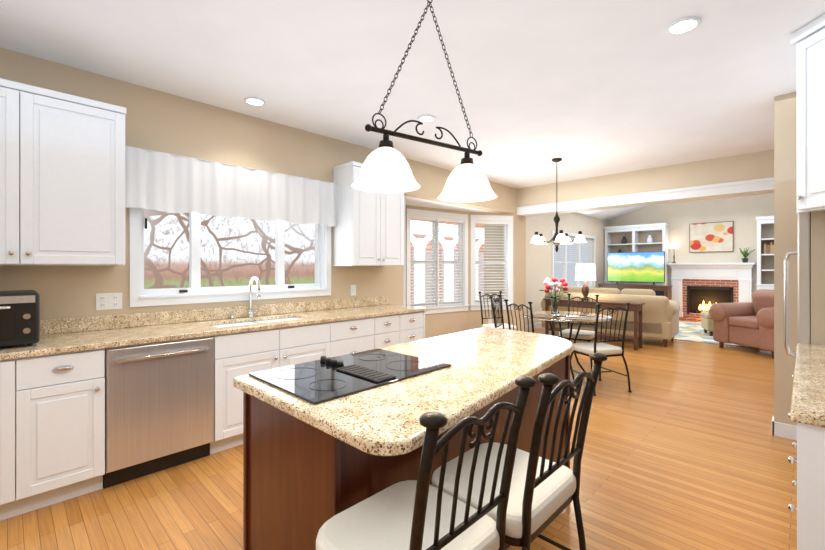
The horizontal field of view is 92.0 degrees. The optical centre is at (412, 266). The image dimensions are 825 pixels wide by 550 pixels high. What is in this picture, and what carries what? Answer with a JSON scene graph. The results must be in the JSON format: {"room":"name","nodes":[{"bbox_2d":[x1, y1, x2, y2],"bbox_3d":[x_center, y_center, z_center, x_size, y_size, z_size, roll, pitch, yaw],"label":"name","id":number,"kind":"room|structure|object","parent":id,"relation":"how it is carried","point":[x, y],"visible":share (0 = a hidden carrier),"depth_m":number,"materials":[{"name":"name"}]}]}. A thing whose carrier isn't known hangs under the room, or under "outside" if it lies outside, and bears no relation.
{"room":"dining room and kitchen","nodes":[
{"label":"dining room and kitchen","id":0,"kind":"room"},
{"bbox_2d":[0,47,525,338],"bbox_3d":[-1.114,-0.010,4.600,0.838,2.740,8.200,0,0,45],"label":"wall","id":1,"kind":"structure","parent":0,"point":[159,121],"depth_m":3.42,"materials":[{"name":"beige paint"}]},
{"bbox_2d":[0,78,125,265],"bbox_3d":[-2.394,-0.541,2.427,0.377,1.062,1.016,0,0,45],"label":"upper cabinet","id":2,"kind":"object","parent":1,"relation":"attached to","point":[62,179],"visible":1,"depth_m":2.44,"materials":[{"name":"white wood"}]},
{"bbox_2d":[96,293,121,309],"bbox_3d":[-2.201,0.250,2.888,0.009,0.120,0.155,0,0,44],"label":"electrical outlet plate","id":3,"kind":"object","parent":1,"relation":"attached to","point":[108,301],"depth_m":2.88,"materials":[{"name":"white plastic"}]},
{"bbox_2d":[40,297,391,332],"bbox_3d":[-1.558,0.400,3.529,0.022,0.100,3.650,0,0,45],"label":"backsplash","id":4,"kind":"structure","parent":1,"relation":"attached to","point":[122,321],"depth_m":3.25,"materials":[{"name":"beige stone"}]},
{"bbox_2d":[129,207,330,306],"bbox_3d":[-1.542,-0.260,3.653,0.190,1.120,1.770,0,0,45],"label":"window","id":5,"kind":"structure","parent":1,"relation":"in","point":[141,296],"depth_m":3.39,"materials":[{"name":"white wood"}]},
{"bbox_2d":[125,146,337,226],"bbox_3d":[-1.456,-0.651,3.569,0.117,0.458,1.850,0,0,45],"label":"valance curtain","id":6,"kind":"object","parent":1,"relation":"attached to","point":[163,182],"visible":1,"depth_m":3.37,"materials":[{"name":"white fabric"}]},
{"bbox_2d":[350,285,355,295],"bbox_3d":[-0.662,0.260,4.453,0.011,0.120,0.075,0,0,44],"label":"electrical outlet plate","id":7,"kind":"object","parent":1,"relation":"attached to","point":[352,287],"depth_m":4.44,"materials":[{"name":"white plastic"}]},
{"bbox_2d":[333,161,403,265],"bbox_3d":[-0.462,-0.541,4.393,0.377,1.062,0.730,0,0,45],"label":"upper cabinet","id":8,"kind":"object","parent":1,"relation":"attached to","point":[368,230],"visible":0.71,"depth_m":4.19,"materials":[{"name":"white wood"}]},
{"bbox_2d":[404,197,512,313],"bbox_3d":[0.537,-0.075,6.260,0.860,1.630,2.824,0,0,45],"label":"window","id":9,"kind":"structure","parent":1,"relation":"in","point":[408,213],"depth_m":6.74,"materials":[{"name":"white wood"}]},
{"bbox_2d":[411,216,507,306],"bbox_3d":[0.535,-0.080,6.261,0.674,1.416,2.582,0,0,45],"label":"window blinds","id":10,"kind":"object","parent":9,"relation":"attached to","point":[419,218],"visible":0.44,"depth_m":6.59,"materials":[{"name":"white plastic"}]},
{"bbox_2d":[0,320,796,549],"bbox_3d":[3.139,1.410,4.907,8.000,0.100,15.000,0,0,45],"label":"floor","id":11,"kind":"structure","parent":0,"point":[684,448],"depth_m":2.50,"materials":[{"name":"brown wood"}]},
{"bbox_2d":[0,353,35,520],"bbox_3d":[-2.452,0.922,2.190,0.624,0.875,0.487,0,0,45],"label":"base cabinet","id":12,"kind":"object","parent":11,"relation":"on","point":[17,374],"depth_m":2.12,"materials":[{"name":"white wood"}]},
{"bbox_2d":[36,345,107,508],"bbox_3d":[-2.207,0.922,2.439,0.624,0.875,0.440,0,0,45],"label":"base cabinet","id":13,"kind":"object","parent":11,"relation":"on","point":[90,404],"depth_m":2.27,"materials":[{"name":"white wood"}]},
{"bbox_2d":[108,333,227,486],"bbox_3d":[-1.838,0.922,2.815,0.624,0.875,0.734,0,0,45],"label":"dishwasher","id":14,"kind":"object","parent":11,"relation":"on","point":[168,400],"depth_m":2.61,"materials":[{"name":"metal"}]},
{"bbox_2d":[0,305,423,356],"bbox_3d":[-1.341,0.467,3.316,0.631,0.035,3.650,0,0,45],"label":"countertop","id":15,"kind":"structure","parent":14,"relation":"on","point":[49,342],"depth_m":2.82,"materials":[{"name":"beige stone"}]},
{"bbox_2d":[0,290,39,346],"bbox_3d":[-2.397,0.295,2.238,0.443,0.300,0.433,0,0,45],"label":"toaster oven","id":16,"kind":"object","parent":15,"relation":"on","point":[19,317],"visible":0.98,"depth_m":2.21,"materials":[{"name":"black plastic"}]},
{"bbox_2d":[220,317,331,448],"bbox_3d":[-1.281,0.922,3.381,0.624,0.875,0.973,0,0,45],"label":"base cabinet","id":17,"kind":"object","parent":11,"relation":"on","point":[249,350],"depth_m":3.11,"materials":[{"name":"white wood"}]},
{"bbox_2d":[332,317,375,356],"bbox_3d":[-0.782,0.922,3.890,0.624,0.875,0.567,0,0,45],"label":"base cabinet","id":18,"kind":"object","parent":11,"relation":"on","point":[351,335],"depth_m":3.69,"materials":[{"name":"white wood"}]},
{"bbox_2d":[376,313,403,348],"bbox_3d":[-0.464,0.922,4.213,0.624,0.875,0.340,0,0,45],"label":"base cabinet","id":19,"kind":"object","parent":11,"relation":"on","point":[389,326],"depth_m":4.02,"materials":[{"name":"white wood"}]},
{"bbox_2d":[243,379,569,549],"bbox_3d":[0.116,0.925,2.002,0.666,0.870,1.664,0,0,45],"label":"kitchen island","id":20,"kind":"object","parent":11,"relation":"on","point":[310,469],"depth_m":1.42,"materials":[{"name":"wood"}]},
{"bbox_2d":[233,327,573,470],"bbox_3d":[0.243,0.470,1.997,0.984,0.040,1.908,0,0,45],"label":"island countertop","id":21,"kind":"structure","parent":20,"relation":"on","point":[380,425],"depth_m":1.46,"materials":[{"name":"beige stone"}]},
{"bbox_2d":[248,348,451,404],"bbox_3d":[-0.252,0.433,1.727,0.510,0.032,0.710,0,0,45],"label":"cooktop","id":22,"kind":"object","parent":21,"relation":"in","point":[323,379],"visible":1,"depth_m":1.65,"materials":[{"name":"black glass"}]},
{"bbox_2d":[404,309,426,342],"bbox_3d":[-0.210,0.922,4.471,0.624,0.875,0.383,0,0,45],"label":"base cabinet","id":23,"kind":"object","parent":11,"relation":"on","point":[414,323],"depth_m":4.28,"materials":[{"name":"white wood"}]},
{"bbox_2d":[316,376,535,549],"bbox_3d":[0.013,0.818,1.024,0.469,1.084,0.436,0,0,45],"label":"bar stool","id":24,"kind":"object","parent":11,"relation":"on","point":[421,512],"visible":1,"depth_m":0.99,"materials":[{"name":"brown metal"}]},
{"bbox_2d":[489,294,503,328],"bbox_3d":[1.339,0.873,5.362,0.514,0.975,0.496,0,0,29],"label":"dining chair","id":25,"kind":"object","parent":11,"relation":"on","point":[496,301],"visible":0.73,"depth_m":5.45,"materials":[{"name":"brown metal"}]},
{"bbox_2d":[478,291,516,330],"bbox_3d":[1.319,0.873,6.118,0.496,0.975,0.514,0,0,-20],"label":"dining chair","id":26,"kind":"object","parent":11,"relation":"on","point":[506,326],"visible":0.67,"depth_m":6.23,"materials":[{"name":"brown metal"}]},
{"bbox_2d":[504,299,533,332],"bbox_3d":[1.420,0.873,4.733,0.514,0.975,0.496,0,0,-31],"label":"dining chair","id":27,"kind":"object","parent":11,"relation":"on","point":[518,309],"visible":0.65,"depth_m":4.62,"materials":[{"name":"brown metal"}]},
{"bbox_2d":[432,353,607,549],"bbox_3d":[0.326,0.818,1.299,0.469,1.084,0.436,0,0,45],"label":"bar stool","id":28,"kind":"object","parent":11,"relation":"on","point":[543,493],"visible":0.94,"depth_m":1.21,"materials":[{"name":"brown metal"}]},
{"bbox_2d":[522,311,612,379],"bbox_3d":[1.936,0.990,5.037,1.070,0.755,1.070,0,0,45],"label":"dining table","id":29,"kind":"object","parent":11,"relation":"on","point":[570,316],"visible":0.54,"depth_m":4.93,"materials":[{"name":"clear glass"}]},
{"bbox_2d":[539,278,568,315],"bbox_3d":[1.821,0.372,5.047,0.363,0.482,0.353,0,0,45],"label":"flower vase","id":30,"kind":"object","parent":29,"relation":"on","point":[555,299],"visible":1,"depth_m":5.01,"materials":[{"name":"clear glass"}]},
{"bbox_2d":[559,294,598,371],"bbox_3d":[2.295,0.873,5.505,0.496,0.975,0.514,0,0,37],"label":"dining chair","id":31,"kind":"object","parent":11,"relation":"on","point":[585,335],"visible":0.69,"depth_m":5.49,"materials":[{"name":"brown metal"}]},
{"bbox_2d":[543,298,644,349],"bbox_3d":[3.201,0.980,7.145,1.650,0.760,0.360,0,0,45],"label":"table","id":32,"kind":"object","parent":11,"relation":"on","point":[635,308],"visible":0.62,"depth_m":6.77,"materials":[{"name":"brown wood"}]},
{"bbox_2d":[575,264,595,299],"bbox_3d":[3.133,0.270,7.212,0.350,0.660,0.350,0,0,45],"label":"table lamp","id":33,"kind":"object","parent":32,"relation":"on","point":[585,272],"visible":0.88,"depth_m":7.09,"materials":[{"name":"white fabric"}]},
{"bbox_2d":[570,303,631,395],"bbox_3d":[2.091,0.873,4.479,0.496,0.975,0.514,0,0,-16],"label":"dining chair","id":34,"kind":"object","parent":11,"relation":"on","point":[595,346],"visible":0.9,"depth_m":4.34,"materials":[{"name":"brown metal"}]},
{"bbox_2d":[541,287,679,346],"bbox_3d":[3.790,0.880,7.754,2.276,0.960,0.980,0,0,41],"label":"sofa","id":35,"kind":"object","parent":11,"relation":"on","point":[660,317],"visible":0.54,"depth_m":7.09,"materials":[{"name":"beige fabric"}]},
{"bbox_2d":[598,284,672,299],"bbox_3d":[5.970,0.920,10.740,1.700,0.880,0.490,0,0,45],"label":"tv stand","id":36,"kind":"object","parent":11,"relation":"on","point":[663,290],"visible":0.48,"depth_m":10.33,"materials":[{"name":"brown wood"}]},
{"bbox_2d":[607,251,664,285],"bbox_3d":[5.977,0.040,10.698,1.390,0.880,0.240,0,0,45],"label":"screen","id":37,"kind":"object","parent":36,"relation":"on","point":[635,266],"visible":1,"depth_m":10.65,"materials":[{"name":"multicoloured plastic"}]},
{"bbox_2d":[603,223,668,284],"bbox_3d":[6.361,0.085,11.381,1.600,2.550,0.444,0,0,45],"label":"built-in shelving","id":38,"kind":"object","parent":11,"relation":"on","point":[643,238],"visible":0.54,"depth_m":11.32,"materials":[{"name":"white wood"}]},
{"bbox_2d":[668,263,755,320],"bbox_3d":[7.523,0.627,10.116,1.810,1.465,0.620,0,0,45],"label":"fireplace","id":39,"kind":"object","parent":11,"relation":"on","point":[698,289],"visible":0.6,"depth_m":10.26,"materials":[{"name":"brick"}]},
{"bbox_2d":[670,242,678,262],"bbox_3d":[7.076,-0.390,10.768,0.210,0.570,0.210,0,0,45],"label":"lamp","id":40,"kind":"object","parent":39,"relation":"on","point":[673,245],"visible":0.9,"depth_m":10.72,"materials":[{"name":"white fabric"}]},
{"bbox_2d":[739,248,754,262],"bbox_3d":[8.161,-0.296,9.715,0.306,0.383,0.143,0,0,45],"label":"mantel plant","id":41,"kind":"object","parent":39,"relation":"on","point":[745,254],"visible":0.94,"depth_m":9.71,"materials":[{"name":"green plant"}]},
{"bbox_2d":[673,321,757,348],"bbox_3d":[5.918,1.354,8.555,3.050,0.012,3.000,0,0,45],"label":"area rug","id":42,"kind":"object","parent":11,"relation":"on","point":[692,331],"visible":0.08,"depth_m":7.83,"materials":[{"name":"carpet"}]},
{"bbox_2d":[701,311,712,335],"bbox_3d":[6.225,1.135,7.833,0.820,0.450,0.580,0,0,24],"label":"ottoman","id":43,"kind":"object","parent":42,"relation":"on","point":[706,322],"visible":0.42,"depth_m":7.83,"materials":[{"name":"beige fabric"}]},
{"bbox_2d":[709,289,773,357],"bbox_3d":[5.659,0.870,6.410,1.018,0.980,1.065,0,0,-13],"label":"leather armchair","id":44,"kind":"object","parent":11,"relation":"on","point":[749,324],"visible":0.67,"depth_m":6.44,"materials":[{"name":"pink leather"}]},
{"bbox_2d":[756,216,773,289],"bbox_3d":[8.818,0.085,8.966,1.630,2.550,0.444,0,0,45],"label":"built-in shelving","id":45,"kind":"object","parent":11,"relation":"on","point":[765,252],"visible":0.1,"depth_m":9.47,"materials":[{"name":"white wood"}]},
{"bbox_2d":[784,211,824,356],"bbox_3d":[2.854,0.470,2.467,0.806,1.780,0.920,0,0,45],"label":"refrigerator","id":46,"kind":"object","parent":11,"relation":"on","point":[810,252],"visible":0.46,"depth_m":2.34,"materials":[{"name":"silver metal"}]},
{"bbox_2d":[792,423,824,549],"bbox_3d":[1.707,0.922,1.301,0.640,0.875,0.781,0,0,45],"label":"base cabinet","id":47,"kind":"object","parent":11,"relation":"on","point":[810,445],"depth_m":1.23,"materials":[{"name":"white wood"}]},
{"bbox_2d":[788,343,824,430],"bbox_3d":[1.965,0.467,1.575,0.655,0.035,1.560,0,0,45],"label":"countertop","id":48,"kind":"structure","parent":47,"relation":"on","point":[808,390],"depth_m":1.49,"materials":[{"name":"beige stone"}]},
{"bbox_2d":[0,0,824,220],"bbox_3d":[3.337,-1.960,4.572,7.250,1.224,14.800,0,0,45],"label":"ceiling","id":49,"kind":"structure","parent":0,"point":[582,89],"depth_m":2.74,"materials":[{"name":"white paint"}]},
{"bbox_2d":[244,97,265,105],"bbox_3d":[-1.309,-1.376,3.305,0.168,0.021,0.168,0,0,45],"label":"recessed light","id":50,"kind":"object","parent":49,"relation":"in","point":[254,101],"visible":1,"depth_m":3.30,"materials":[{"name":"white"}]},
{"bbox_2d":[351,0,496,201],"bbox_3d":[0.082,-0.870,1.924,0.800,1.019,0.310,0,0,-35],"label":"pendant light","id":51,"kind":"object","parent":49,"relation":"hanging from","point":[385,168],"visible":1,"depth_m":1.90,"materials":[{"name":"white glass"}]},
{"bbox_2d":[418,115,435,122],"bbox_3d":[0.131,-1.376,3.685,0.168,0.021,0.168,0,0,45],"label":"recessed light","id":52,"kind":"object","parent":49,"relation":"in","point":[426,118],"visible":0.98,"depth_m":3.68,"materials":[{"name":"white"}]},
{"bbox_2d":[530,158,586,251],"bbox_3d":[1.862,-0.782,5.103,0.687,1.194,0.664,0,0,45],"label":"dining chandelier","id":53,"kind":"object","parent":49,"relation":"hanging from","point":[560,237],"visible":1,"depth_m":5.05,"materials":[{"name":"white glass"}]},
{"bbox_2d":[666,16,700,34],"bbox_3d":[1.543,-1.376,2.269,0.168,0.021,0.168,0,0,45],"label":"recessed light","id":54,"kind":"object","parent":49,"relation":"in","point":[683,25],"visible":1,"depth_m":2.26,"materials":[{"name":"white"}]},
{"bbox_2d":[404,196,497,212],"bbox_3d":[0.504,-0.991,6.305,0.880,0.099,2.660,0,0,45],"label":"ceiling","id":55,"kind":"structure","parent":0,"point":[411,201],"depth_m":6.09,"materials":[{"name":"white paint"}]},
{"bbox_2d":[484,224,503,299],"bbox_3d":[1.663,-0.240,7.514,0.640,3.200,0.150,0,0,45],"label":"wall","id":56,"kind":"structure","parent":0,"point":[490,227],"depth_m":7.54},
{"bbox_2d":[517,149,773,206],"bbox_3d":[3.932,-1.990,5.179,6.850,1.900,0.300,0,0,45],"label":"header","id":57,"kind":"object","parent":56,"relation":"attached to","point":[750,166],"depth_m":5.50,"materials":[{"name":"beige paint"}]},
{"bbox_2d":[516,177,773,216],"bbox_3d":[3.932,-0.980,5.179,6.850,0.140,0.360,0,0,45],"label":"trim","id":58,"kind":"structure","parent":57,"relation":"attached to","point":[736,189],"depth_m":5.52,"materials":[{"name":"white wood"}]},
{"bbox_2d":[526,213,607,324],"bbox_3d":[3.767,-0.065,10.004,0.150,2.850,6.350,0,0,45],"label":"wall","id":59,"kind":"structure","parent":0,"point":[538,265],"depth_m":9.22,"materials":[{"name":"beige paint"}]},
{"bbox_2d":[526,322,541,329],"bbox_3d":[5.099,1.305,6.416,6.920,0.110,9.300,0,0,45],"label":"baseboard","id":60,"kind":"structure","parent":59,"relation":"attached to","point":[537,325],"depth_m":8.81,"materials":[{"name":"white wood"}]},
{"bbox_2d":[552,230,595,291],"bbox_3d":[4.223,-0.120,10.432,0.140,1.500,2.740,0,0,45],"label":"window","id":61,"kind":"structure","parent":59,"relation":"in","point":[578,254],"depth_m":10.51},
{"bbox_2d":[608,193,773,301],"bbox_3d":[8.436,-0.556,9.761,7.150,3.832,0.150,0,0,45],"label":"wall","id":62,"kind":"structure","parent":0,"point":[742,213],"depth_m":10.35,"materials":[{"name":"beige paint"}]},
{"bbox_2d":[690,221,732,251],"bbox_3d":[7.733,-0.770,10.316,0.914,0.764,0.040,0,0,45],"label":"picture","id":63,"kind":"object","parent":62,"relation":"attached to","point":[712,237],"visible":0.96,"depth_m":10.28,"materials":[{"name":"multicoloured paper"}]},
{"bbox_2d":[774,92,797,425],"bbox_3d":[3.968,-0.010,2.304,2.770,2.740,0.150,0,0,45],"label":"wall","id":64,"kind":"structure","parent":0,"point":[785,227],"depth_m":3.18,"materials":[{"name":"beige paint"}]},
{"bbox_2d":[772,416,796,439],"bbox_3d":[3.961,1.305,2.308,2.785,0.110,0.175,0,0,45],"label":"baseboard","id":65,"kind":"structure","parent":64,"relation":"attached to","point":[784,430],"depth_m":3.17,"materials":[{"name":"white wood"}]},
{"bbox_2d":[791,14,824,212],"bbox_3d":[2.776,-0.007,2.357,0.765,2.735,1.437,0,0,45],"label":"upper cabinet","id":66,"kind":"object","parent":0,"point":[808,40],"visible":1,"depth_m":2.24,"materials":[{"name":"white wood"}]},
{"label":"outside","id":67,"kind":"structure","parent":0,"visible":0},
{"bbox_2d":[144,209,314,288],"bbox_3d":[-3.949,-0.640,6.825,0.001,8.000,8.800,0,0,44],"label":"outside view","id":68,"kind":"object","parent":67,"point":[237,251],"visible":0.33,"depth_m":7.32,"materials":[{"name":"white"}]},
{"bbox_2d":[411,219,483,302],"bbox_3d":[1.457,-0.640,13.289,0.650,6.000,8.000,0,0,45],"label":"outside view","id":69,"kind":"object","parent":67,"point":[420,231],"visible":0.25,"depth_m":12.64,"materials":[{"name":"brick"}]}
]}

